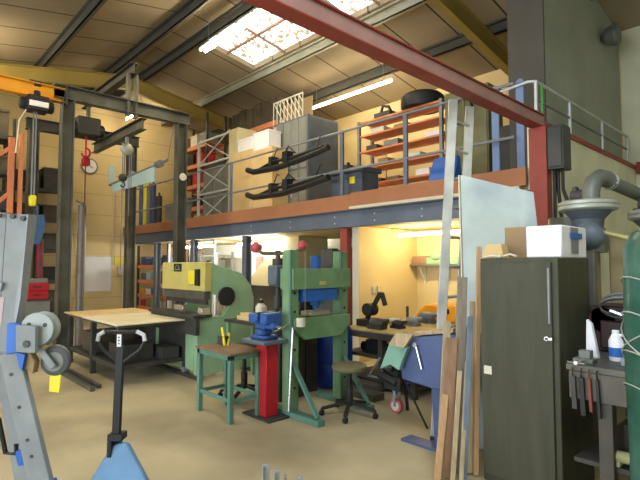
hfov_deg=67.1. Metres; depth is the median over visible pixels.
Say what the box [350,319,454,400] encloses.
workbench
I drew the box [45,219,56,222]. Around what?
shelf
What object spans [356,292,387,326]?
grinder
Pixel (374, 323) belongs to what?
tool
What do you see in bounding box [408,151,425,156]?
tray
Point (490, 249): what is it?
wood block
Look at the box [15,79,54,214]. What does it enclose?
electric hoist
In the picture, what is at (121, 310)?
board
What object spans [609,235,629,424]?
column
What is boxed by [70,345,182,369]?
shelf
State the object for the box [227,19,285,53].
trim
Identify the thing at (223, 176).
locker
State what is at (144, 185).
roll
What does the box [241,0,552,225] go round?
steel beam
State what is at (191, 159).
crate
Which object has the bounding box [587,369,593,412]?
tool
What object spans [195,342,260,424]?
stand
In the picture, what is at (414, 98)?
tyre
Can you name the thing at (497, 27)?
trim
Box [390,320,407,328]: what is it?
tool
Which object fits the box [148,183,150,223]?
roll
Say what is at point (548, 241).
box
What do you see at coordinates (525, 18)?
wall
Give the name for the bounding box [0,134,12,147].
shelf
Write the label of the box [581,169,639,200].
duct
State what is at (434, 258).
boxes
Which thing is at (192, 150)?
shelf
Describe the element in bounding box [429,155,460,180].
tarpaulin
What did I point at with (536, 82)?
handrail
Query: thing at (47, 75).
trim
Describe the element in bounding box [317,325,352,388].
drum
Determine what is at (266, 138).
bin
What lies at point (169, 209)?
case
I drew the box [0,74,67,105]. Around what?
jib
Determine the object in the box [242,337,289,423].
stand
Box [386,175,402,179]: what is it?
tray
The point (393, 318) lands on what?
tool
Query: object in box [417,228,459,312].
wall
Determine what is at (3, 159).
storage box
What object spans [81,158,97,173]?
wall clock
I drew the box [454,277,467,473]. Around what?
plank
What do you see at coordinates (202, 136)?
crate
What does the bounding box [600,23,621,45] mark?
floodlight
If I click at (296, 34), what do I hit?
skylight
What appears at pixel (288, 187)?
bar
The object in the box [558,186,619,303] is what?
flanged blower
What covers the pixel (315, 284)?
press
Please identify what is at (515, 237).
cardboard box
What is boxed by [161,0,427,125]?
beam
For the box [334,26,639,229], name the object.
wall
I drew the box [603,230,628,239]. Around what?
bar
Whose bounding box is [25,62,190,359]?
gantry
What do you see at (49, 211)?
storage box
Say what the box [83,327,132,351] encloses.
box
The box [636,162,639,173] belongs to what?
trim
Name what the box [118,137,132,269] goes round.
chain hoist
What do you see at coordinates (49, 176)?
storage box
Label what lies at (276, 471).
metal strip
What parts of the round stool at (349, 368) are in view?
arm, arm, seat, arm, arm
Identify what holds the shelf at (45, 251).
attached to the storage rack at (40, 190)
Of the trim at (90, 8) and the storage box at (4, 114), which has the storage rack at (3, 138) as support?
the storage box at (4, 114)
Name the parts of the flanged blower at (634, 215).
motor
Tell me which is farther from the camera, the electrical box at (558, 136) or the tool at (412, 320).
the tool at (412, 320)
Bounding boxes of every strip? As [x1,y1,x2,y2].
[262,464,269,479]
[274,469,279,479]
[463,316,472,479]
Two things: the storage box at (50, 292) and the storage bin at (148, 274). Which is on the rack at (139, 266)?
the storage bin at (148, 274)
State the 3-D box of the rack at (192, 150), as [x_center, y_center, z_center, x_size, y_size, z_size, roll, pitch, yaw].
[-3.638,-1.918,14.572,0.660,3.365,1.960,3,-4,-43]
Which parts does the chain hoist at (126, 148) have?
chain, chain, chain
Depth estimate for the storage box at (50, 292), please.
12.69 m
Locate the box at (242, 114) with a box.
[239,109,247,128]
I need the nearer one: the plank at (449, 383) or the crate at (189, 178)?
the plank at (449, 383)
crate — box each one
[187,139,190,147]
[187,154,195,165]
[187,175,192,185]
[187,197,192,206]
[190,135,198,146]
[192,174,196,184]
[193,195,202,206]
[196,151,215,163]
[199,131,218,143]
[200,172,203,182]
[328,165,381,196]
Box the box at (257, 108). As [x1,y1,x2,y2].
[254,103,262,126]
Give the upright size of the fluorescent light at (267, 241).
0.083 m
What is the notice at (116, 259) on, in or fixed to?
attached to the wall at (154, 142)
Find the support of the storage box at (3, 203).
on the storage rack at (3, 138)
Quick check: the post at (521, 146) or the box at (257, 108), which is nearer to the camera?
the post at (521, 146)
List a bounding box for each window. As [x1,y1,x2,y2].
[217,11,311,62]
[332,0,377,12]
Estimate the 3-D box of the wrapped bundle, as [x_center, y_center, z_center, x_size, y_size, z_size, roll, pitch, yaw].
[1.798,0.838,2.459,0.435,1.780,0.436,3,-4,-43]
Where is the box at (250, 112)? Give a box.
[246,108,253,128]
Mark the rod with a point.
(407, 307)
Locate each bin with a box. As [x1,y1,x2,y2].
[140,273,145,279]
[140,299,145,305]
[141,257,151,264]
[145,288,150,293]
[145,298,150,306]
[146,259,151,264]
[146,272,152,279]
[162,300,165,307]
[163,255,172,262]
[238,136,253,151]
[253,129,280,150]
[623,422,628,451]
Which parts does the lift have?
leg, leg, winch plate, wheel arm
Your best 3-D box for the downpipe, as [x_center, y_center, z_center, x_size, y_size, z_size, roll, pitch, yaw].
[-6.189,0.271,14.916,0.428,4.200,0.148,3,-4,-43]
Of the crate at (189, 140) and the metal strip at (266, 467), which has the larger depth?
the crate at (189, 140)
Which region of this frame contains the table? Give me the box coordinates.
[67,314,188,373]
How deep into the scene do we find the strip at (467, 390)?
3.66 m
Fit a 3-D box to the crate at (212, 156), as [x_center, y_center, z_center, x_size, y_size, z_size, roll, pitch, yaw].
[-3.351,-2.385,14.193,0.450,0.330,0.400,3,-4,-43]
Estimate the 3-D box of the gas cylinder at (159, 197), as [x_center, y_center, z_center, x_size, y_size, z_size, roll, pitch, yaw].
[-4.642,-0.825,13.920,0.120,1.115,0.200,3,-4,-43]
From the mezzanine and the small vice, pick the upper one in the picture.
the mezzanine
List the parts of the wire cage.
panel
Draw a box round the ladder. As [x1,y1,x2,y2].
[430,99,473,439]
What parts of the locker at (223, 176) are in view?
door, door, door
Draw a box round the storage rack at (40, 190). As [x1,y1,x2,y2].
[5,152,56,311]
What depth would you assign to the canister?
14.68 m
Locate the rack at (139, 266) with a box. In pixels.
[136,244,189,309]
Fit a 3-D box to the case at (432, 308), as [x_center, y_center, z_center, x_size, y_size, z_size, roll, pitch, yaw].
[1.885,1.106,7.413,0.465,0.243,0.833,3,-4,-43]
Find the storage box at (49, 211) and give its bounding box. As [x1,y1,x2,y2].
[39,204,56,219]
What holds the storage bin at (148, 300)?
on the rack at (139, 266)
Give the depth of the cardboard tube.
9.80 m
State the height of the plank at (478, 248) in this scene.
1.744 m
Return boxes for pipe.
[74,200,86,345]
[579,222,604,441]
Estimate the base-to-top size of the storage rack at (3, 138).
4.900 m
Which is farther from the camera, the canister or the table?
the canister
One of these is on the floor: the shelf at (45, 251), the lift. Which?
the lift
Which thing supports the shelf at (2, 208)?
attached to the storage rack at (3, 138)
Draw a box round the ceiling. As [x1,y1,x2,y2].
[0,0,639,145]
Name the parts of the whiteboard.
panel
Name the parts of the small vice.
screw handle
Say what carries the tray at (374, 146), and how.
on the shelving at (439, 120)
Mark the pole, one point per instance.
(542, 110)
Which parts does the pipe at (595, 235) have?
tank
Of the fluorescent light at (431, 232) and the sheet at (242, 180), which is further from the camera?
the sheet at (242, 180)
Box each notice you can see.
[108,164,115,183]
[114,257,123,264]
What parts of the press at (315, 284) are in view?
pump lever, press plate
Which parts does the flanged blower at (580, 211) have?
motor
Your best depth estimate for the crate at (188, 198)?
14.52 m
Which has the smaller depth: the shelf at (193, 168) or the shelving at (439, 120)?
the shelving at (439, 120)
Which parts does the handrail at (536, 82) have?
post, rail, post, rail, post, post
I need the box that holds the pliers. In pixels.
[217,327,229,345]
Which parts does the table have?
leg, leg, leg, frame, leg, panel, leg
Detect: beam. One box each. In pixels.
[109,123,174,191]
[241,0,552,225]
[427,0,507,75]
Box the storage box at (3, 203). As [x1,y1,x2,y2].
[0,191,6,205]
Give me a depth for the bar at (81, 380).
6.52 m
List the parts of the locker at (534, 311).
door, handle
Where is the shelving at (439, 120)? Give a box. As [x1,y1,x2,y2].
[357,98,444,187]
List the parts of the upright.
arm, arm, post, post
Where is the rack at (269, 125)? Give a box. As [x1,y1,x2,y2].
[229,98,282,132]
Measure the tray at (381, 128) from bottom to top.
0.115 m
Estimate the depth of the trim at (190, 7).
10.52 m
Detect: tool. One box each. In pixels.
[367,318,388,329]
[374,105,395,118]
[388,317,401,323]
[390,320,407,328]
[404,316,423,325]
[418,312,436,323]
[570,367,577,408]
[578,368,586,415]
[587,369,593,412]
[595,370,601,418]
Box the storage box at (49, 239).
[42,233,55,249]
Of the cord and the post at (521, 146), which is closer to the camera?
the cord
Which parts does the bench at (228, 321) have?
leg, leg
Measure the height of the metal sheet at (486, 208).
2.453 m
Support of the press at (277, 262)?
on the floor
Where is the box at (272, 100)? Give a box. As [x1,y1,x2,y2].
[269,96,286,121]
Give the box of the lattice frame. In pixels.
[197,129,230,216]
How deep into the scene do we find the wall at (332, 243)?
15.28 m
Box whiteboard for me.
[75,255,111,292]
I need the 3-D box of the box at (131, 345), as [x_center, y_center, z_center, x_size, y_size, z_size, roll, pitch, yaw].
[-2.746,1.592,7.008,0.455,0.220,0.500,3,-4,-43]
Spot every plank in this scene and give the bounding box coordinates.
[433,394,448,479]
[438,321,450,426]
[441,337,457,478]
[450,371,461,479]
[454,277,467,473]
[459,360,465,479]
[467,301,475,472]
[473,246,481,474]
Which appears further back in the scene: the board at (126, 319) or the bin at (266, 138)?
the bin at (266, 138)
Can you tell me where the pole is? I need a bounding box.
[540,84,543,113]
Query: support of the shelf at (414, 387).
attached to the workbench
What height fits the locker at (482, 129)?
1.970 m
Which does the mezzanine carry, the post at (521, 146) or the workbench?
the post at (521, 146)
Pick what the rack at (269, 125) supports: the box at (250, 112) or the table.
the box at (250, 112)
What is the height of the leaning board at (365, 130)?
2.465 m
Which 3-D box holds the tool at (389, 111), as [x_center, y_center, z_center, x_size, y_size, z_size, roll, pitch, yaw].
[1.300,-2.538,9.562,0.250,0.296,0.400,3,-4,-43]
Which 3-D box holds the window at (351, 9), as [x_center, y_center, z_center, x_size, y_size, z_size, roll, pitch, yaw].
[0.579,-4.702,8.590,1.660,0.352,1.600,3,-4,-43]
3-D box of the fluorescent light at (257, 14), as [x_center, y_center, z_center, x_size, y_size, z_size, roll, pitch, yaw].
[-1.697,-4.346,9.356,0.158,0.691,2.290,3,-4,-43]
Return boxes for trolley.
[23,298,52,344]
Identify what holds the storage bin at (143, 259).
on the rack at (139, 266)
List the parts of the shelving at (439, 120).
shelf, shelf, shelf, shelf, shelf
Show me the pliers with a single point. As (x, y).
(224, 340)
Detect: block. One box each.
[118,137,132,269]
[482,244,509,257]
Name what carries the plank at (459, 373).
on the floor
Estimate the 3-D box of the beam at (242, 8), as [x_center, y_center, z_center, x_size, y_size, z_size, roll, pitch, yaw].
[-0.181,-4.627,8.081,0.140,0.220,18.700,3,-4,-43]
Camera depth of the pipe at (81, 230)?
9.29 m
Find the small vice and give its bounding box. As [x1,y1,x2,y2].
[567,349,597,364]
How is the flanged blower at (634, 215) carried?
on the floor
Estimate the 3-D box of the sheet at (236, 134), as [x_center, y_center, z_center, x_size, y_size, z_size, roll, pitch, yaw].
[-1.962,-1.565,12.190,0.570,2.415,0.400,3,-4,-43]
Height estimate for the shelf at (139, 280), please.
0.100 m
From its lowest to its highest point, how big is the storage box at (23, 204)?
0.389 m
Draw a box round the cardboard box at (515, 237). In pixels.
[505,227,526,257]
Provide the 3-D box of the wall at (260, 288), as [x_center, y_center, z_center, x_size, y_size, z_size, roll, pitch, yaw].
[-0.862,1.086,11.805,0.900,2.250,2.098,3,-4,-43]
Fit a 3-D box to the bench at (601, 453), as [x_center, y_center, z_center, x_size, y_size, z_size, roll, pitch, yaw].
[2.312,1.280,3.169,1.210,0.970,0.870,3,-4,-43]
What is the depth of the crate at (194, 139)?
14.29 m
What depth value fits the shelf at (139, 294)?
14.41 m
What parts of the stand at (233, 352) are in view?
leg, leg, leg, leg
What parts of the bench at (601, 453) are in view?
leg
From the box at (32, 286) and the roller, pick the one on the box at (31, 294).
the box at (32, 286)
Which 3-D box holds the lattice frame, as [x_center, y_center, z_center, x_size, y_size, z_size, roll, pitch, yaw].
[-2.809,-1.565,12.795,0.075,2.477,1.660,3,-4,-43]
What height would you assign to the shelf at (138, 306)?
0.100 m
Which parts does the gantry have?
stub post, stub post, stub post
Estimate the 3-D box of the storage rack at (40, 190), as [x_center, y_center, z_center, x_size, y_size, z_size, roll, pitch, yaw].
[-7.515,-0.037,12.838,1.360,4.600,0.860,3,-4,-43]
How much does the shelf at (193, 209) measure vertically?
0.120 m
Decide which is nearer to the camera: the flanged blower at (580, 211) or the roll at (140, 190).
the flanged blower at (580, 211)
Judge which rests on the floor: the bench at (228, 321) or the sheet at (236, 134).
the bench at (228, 321)
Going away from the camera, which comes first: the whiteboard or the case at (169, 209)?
the case at (169, 209)
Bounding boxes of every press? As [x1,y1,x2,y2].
[251,241,306,401]
[278,250,374,427]
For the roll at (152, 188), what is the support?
on the mezzanine
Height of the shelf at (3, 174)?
0.090 m
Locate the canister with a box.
[212,258,224,266]
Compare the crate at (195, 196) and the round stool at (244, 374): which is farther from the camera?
the crate at (195, 196)
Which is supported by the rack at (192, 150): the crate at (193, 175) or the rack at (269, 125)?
the crate at (193, 175)
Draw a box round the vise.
[249,311,289,339]
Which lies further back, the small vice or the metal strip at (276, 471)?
the small vice
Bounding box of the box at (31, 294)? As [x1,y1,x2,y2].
[27,291,47,299]
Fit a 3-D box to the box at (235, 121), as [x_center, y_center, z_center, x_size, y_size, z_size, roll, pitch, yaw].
[-2.316,-3.332,14.114,0.390,0.588,0.320,3,-4,-43]
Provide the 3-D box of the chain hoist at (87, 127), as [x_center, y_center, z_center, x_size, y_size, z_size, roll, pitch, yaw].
[-5.156,-1.327,10.652,0.680,2.750,0.290,3,-4,-43]
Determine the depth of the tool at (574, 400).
3.03 m
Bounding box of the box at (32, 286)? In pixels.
[28,283,48,290]
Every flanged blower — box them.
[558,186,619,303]
[627,199,639,226]
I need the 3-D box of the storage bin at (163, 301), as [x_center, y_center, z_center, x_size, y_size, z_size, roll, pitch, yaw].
[-4.267,1.851,13.878,0.420,0.237,0.350,3,-4,-43]
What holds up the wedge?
on the bench at (601, 453)
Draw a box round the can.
[344,162,352,168]
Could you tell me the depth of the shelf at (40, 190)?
12.69 m
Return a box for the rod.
[404,306,408,320]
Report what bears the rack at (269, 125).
on the mezzanine
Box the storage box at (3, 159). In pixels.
[0,155,7,170]
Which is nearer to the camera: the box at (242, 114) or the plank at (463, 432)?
the plank at (463, 432)
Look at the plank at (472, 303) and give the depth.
3.79 m
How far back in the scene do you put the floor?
4.56 m
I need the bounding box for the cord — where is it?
[484,253,516,257]
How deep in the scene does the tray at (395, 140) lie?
9.24 m
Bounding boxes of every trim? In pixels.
[0,63,228,130]
[18,0,106,95]
[83,0,211,90]
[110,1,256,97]
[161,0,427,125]
[211,0,591,134]
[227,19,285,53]
[352,227,360,361]
[525,121,635,169]
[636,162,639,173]
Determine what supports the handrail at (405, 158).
on the mezzanine
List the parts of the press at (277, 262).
arm, frame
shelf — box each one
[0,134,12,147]
[0,170,6,180]
[0,206,5,212]
[6,186,56,193]
[43,250,55,252]
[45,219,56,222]
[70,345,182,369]
[137,305,152,309]
[138,265,162,267]
[138,279,161,283]
[138,293,165,299]
[187,142,223,154]
[187,161,209,172]
[187,183,202,194]
[191,205,202,214]
[200,252,233,315]
[249,120,282,132]
[352,347,428,391]
[410,264,457,284]
[574,418,629,475]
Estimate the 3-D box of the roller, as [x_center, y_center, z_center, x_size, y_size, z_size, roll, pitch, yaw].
[1.933,1.320,2.849,0.385,0.093,0.091,-2,-4,38]
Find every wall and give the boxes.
[0,91,228,319]
[201,239,339,313]
[251,236,327,329]
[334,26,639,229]
[360,227,416,361]
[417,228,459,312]
[507,0,546,184]
[527,127,637,302]
[544,0,621,157]
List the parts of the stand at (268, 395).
plate, plate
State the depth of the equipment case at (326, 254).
10.54 m
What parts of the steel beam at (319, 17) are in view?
post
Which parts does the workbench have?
leg, leg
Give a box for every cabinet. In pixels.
[276,114,337,202]
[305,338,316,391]
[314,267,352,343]
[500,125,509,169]
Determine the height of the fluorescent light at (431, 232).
0.083 m
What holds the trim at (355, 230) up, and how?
attached to the wall at (385, 256)
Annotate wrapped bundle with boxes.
[619,230,639,479]
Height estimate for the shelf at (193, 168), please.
0.120 m
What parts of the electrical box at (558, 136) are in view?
door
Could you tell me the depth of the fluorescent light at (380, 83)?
11.50 m
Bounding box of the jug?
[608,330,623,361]
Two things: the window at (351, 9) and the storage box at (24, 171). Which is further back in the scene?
the storage box at (24, 171)
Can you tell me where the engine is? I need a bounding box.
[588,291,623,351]
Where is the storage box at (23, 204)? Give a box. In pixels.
[14,202,39,214]
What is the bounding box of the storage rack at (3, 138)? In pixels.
[0,119,15,212]
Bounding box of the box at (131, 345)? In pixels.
[109,339,152,360]
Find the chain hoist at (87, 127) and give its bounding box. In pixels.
[75,115,104,204]
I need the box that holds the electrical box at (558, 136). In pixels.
[547,124,570,217]
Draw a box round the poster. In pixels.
[256,256,262,269]
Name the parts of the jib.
plate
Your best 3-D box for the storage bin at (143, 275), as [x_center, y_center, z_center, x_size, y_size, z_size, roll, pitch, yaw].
[-5.318,1.126,15.043,0.420,0.204,0.350,3,-4,-43]
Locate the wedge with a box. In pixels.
[586,319,599,358]
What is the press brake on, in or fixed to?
on the floor
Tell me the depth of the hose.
6.47 m
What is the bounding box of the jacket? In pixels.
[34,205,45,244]
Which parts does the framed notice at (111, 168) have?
panel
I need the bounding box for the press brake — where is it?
[149,262,253,380]
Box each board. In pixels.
[64,308,149,316]
[82,312,184,325]
[361,125,386,188]
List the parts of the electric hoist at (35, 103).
chain, motor, label plate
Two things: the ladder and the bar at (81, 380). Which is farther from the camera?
the bar at (81, 380)
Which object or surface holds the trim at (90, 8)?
attached to the wall at (154, 142)
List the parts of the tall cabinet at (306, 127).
door, door, door, door, door, door, door, panel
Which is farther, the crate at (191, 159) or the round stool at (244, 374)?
the crate at (191, 159)
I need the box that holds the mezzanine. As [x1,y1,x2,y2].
[123,167,529,324]
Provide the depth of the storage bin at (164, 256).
13.80 m
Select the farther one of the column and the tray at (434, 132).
the tray at (434, 132)
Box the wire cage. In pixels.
[273,92,312,129]
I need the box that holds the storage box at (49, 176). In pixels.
[39,167,57,189]
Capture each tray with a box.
[29,278,47,282]
[366,144,383,150]
[370,126,389,133]
[378,157,393,162]
[384,138,402,145]
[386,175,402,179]
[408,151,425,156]
[416,167,430,174]
[425,129,444,136]
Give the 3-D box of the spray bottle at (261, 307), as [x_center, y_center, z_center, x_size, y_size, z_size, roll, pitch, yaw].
[-0.787,0.943,6.447,0.146,0.298,0.150,3,-4,-43]
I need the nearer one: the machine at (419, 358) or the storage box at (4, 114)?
the machine at (419, 358)
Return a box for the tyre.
[401,89,444,114]
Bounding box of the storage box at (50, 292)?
[48,290,54,308]
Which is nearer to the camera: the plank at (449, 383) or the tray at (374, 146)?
the plank at (449, 383)
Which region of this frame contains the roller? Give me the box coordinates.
[616,450,629,467]
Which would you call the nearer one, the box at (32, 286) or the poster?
the box at (32, 286)
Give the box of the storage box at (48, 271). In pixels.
[43,266,54,279]
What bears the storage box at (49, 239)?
on the storage rack at (40, 190)
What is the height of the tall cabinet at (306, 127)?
2.315 m
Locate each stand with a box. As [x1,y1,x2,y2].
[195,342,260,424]
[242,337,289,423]
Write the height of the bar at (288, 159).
0.500 m
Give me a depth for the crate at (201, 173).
13.90 m
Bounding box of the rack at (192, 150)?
[187,112,226,217]
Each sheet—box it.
[228,127,255,211]
[233,146,272,210]
[458,175,536,448]
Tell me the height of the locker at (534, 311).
1.650 m
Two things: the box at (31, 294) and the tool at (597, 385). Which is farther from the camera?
the box at (31, 294)
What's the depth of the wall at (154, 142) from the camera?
14.70 m
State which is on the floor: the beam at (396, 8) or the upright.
the upright
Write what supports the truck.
on the floor
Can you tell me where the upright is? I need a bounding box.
[0,134,23,213]
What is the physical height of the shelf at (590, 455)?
0.030 m
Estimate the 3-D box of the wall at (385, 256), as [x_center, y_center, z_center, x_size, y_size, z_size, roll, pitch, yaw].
[1.246,0.923,8.648,1.730,2.250,0.100,3,-4,-43]
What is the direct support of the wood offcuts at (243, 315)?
on the bench at (228, 321)
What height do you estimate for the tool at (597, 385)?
0.287 m
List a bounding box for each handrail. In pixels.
[136,82,514,223]
[500,80,628,161]
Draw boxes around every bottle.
[255,299,266,311]
[621,356,624,365]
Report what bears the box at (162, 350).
on the table
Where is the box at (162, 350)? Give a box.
[153,343,178,358]
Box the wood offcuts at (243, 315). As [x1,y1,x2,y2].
[237,312,251,320]
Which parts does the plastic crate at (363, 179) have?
lid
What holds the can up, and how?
on the plastic crate at (363, 179)
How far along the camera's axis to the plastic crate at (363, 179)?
8.35 m
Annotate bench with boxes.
[224,318,255,374]
[566,351,629,479]
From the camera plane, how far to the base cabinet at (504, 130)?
7.26 m
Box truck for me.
[91,330,148,479]
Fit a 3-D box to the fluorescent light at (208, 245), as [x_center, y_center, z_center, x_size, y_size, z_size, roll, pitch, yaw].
[-3.448,0.175,13.820,0.048,0.083,1.700,3,-4,-43]
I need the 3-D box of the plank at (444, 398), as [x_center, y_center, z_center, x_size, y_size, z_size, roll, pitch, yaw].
[0.910,1.484,3.629,0.050,0.604,0.266,-2,-3,32]
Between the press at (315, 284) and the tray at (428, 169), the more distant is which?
the tray at (428, 169)
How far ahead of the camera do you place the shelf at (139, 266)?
14.55 m
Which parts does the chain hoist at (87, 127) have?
rod, motor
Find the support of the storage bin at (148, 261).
on the rack at (139, 266)
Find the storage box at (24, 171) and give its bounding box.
[15,169,40,187]
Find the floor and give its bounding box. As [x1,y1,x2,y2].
[0,314,629,479]
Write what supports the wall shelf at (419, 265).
attached to the wall at (427, 293)
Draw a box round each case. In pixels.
[165,203,190,220]
[273,146,287,204]
[321,248,339,266]
[415,303,455,322]
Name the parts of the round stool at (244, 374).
arm, seat, arm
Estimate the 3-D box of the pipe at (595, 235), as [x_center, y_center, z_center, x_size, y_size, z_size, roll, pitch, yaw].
[2.286,0.830,4.051,0.240,1.960,0.240,3,-4,-43]
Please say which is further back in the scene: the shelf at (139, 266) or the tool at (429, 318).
the shelf at (139, 266)
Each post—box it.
[491,86,500,170]
[516,79,525,167]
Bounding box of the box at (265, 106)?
[261,101,268,124]
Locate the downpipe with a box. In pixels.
[112,181,123,307]
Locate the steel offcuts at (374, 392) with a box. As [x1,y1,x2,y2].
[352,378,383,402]
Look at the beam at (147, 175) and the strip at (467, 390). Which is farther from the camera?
the beam at (147, 175)
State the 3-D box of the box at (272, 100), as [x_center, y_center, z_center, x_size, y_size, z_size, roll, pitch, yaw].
[-1.105,-3.424,12.819,0.390,0.638,0.320,3,-4,-43]
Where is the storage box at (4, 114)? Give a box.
[0,109,9,134]
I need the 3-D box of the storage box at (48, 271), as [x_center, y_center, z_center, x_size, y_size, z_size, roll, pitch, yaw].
[-7.289,0.891,12.988,0.560,0.363,0.760,3,-4,-43]
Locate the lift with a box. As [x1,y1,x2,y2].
[0,213,70,479]
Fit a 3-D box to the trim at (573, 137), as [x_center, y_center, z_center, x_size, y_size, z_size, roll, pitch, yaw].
[4.091,-1.356,7.275,4.200,0.060,0.180,3,-4,-43]
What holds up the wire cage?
on the mezzanine
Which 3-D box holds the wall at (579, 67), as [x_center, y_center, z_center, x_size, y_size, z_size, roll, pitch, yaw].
[4.126,-2.525,7.915,3.360,3.891,0.500,3,-4,-43]
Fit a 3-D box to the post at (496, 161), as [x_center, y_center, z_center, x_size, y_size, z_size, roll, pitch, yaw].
[2.300,-1.343,6.313,0.030,1.365,0.100,3,-4,-43]
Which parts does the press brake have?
panel, frame, frame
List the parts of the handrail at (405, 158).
post, post, rail, post, post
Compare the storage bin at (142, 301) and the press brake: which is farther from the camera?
the storage bin at (142, 301)
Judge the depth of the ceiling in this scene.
10.86 m
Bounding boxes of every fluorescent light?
[186,244,212,247]
[199,8,267,52]
[237,240,279,245]
[313,78,391,108]
[398,228,459,236]
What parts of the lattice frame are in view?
rail, rail, rail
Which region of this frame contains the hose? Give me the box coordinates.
[360,338,388,352]
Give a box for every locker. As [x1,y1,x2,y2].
[203,165,228,215]
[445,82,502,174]
[480,258,594,479]
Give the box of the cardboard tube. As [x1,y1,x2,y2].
[30,245,33,277]
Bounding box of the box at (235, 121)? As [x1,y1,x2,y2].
[232,114,238,128]
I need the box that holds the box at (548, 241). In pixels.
[526,225,585,257]
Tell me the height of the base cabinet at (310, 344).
0.850 m
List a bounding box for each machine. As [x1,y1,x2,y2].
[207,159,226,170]
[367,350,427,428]
[380,326,480,451]
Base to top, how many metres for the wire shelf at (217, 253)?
2.000 m
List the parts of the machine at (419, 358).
lever, foot plate, plate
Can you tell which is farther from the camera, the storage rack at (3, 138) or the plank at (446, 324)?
the storage rack at (3, 138)
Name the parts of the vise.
screw handle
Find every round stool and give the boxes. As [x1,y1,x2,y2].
[218,343,256,398]
[319,361,377,423]
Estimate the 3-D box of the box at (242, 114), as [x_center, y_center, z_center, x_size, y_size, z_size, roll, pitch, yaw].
[-2.073,-3.370,13.856,0.390,0.638,0.320,3,-4,-43]
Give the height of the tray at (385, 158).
0.131 m
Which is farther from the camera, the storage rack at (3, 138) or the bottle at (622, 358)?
the storage rack at (3, 138)
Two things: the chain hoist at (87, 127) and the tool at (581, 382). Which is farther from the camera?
the chain hoist at (87, 127)
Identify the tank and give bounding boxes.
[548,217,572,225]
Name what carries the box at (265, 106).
on the rack at (269, 125)
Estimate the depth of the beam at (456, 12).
8.74 m
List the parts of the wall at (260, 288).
panel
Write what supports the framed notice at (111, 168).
attached to the wall at (154, 142)
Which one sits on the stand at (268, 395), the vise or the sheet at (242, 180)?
the vise
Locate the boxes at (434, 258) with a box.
[412,250,457,263]
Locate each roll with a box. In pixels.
[35,240,43,277]
[139,185,142,224]
[143,184,148,224]
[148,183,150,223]
[150,182,155,223]
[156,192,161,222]
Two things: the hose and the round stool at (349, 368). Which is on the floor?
the round stool at (349, 368)
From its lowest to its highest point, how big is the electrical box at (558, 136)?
1.481 m
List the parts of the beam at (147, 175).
panel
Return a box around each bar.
[62,368,100,391]
[245,135,330,174]
[245,164,330,199]
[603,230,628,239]
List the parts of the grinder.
arm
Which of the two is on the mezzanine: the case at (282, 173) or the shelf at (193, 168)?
the case at (282, 173)
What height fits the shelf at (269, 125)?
0.140 m

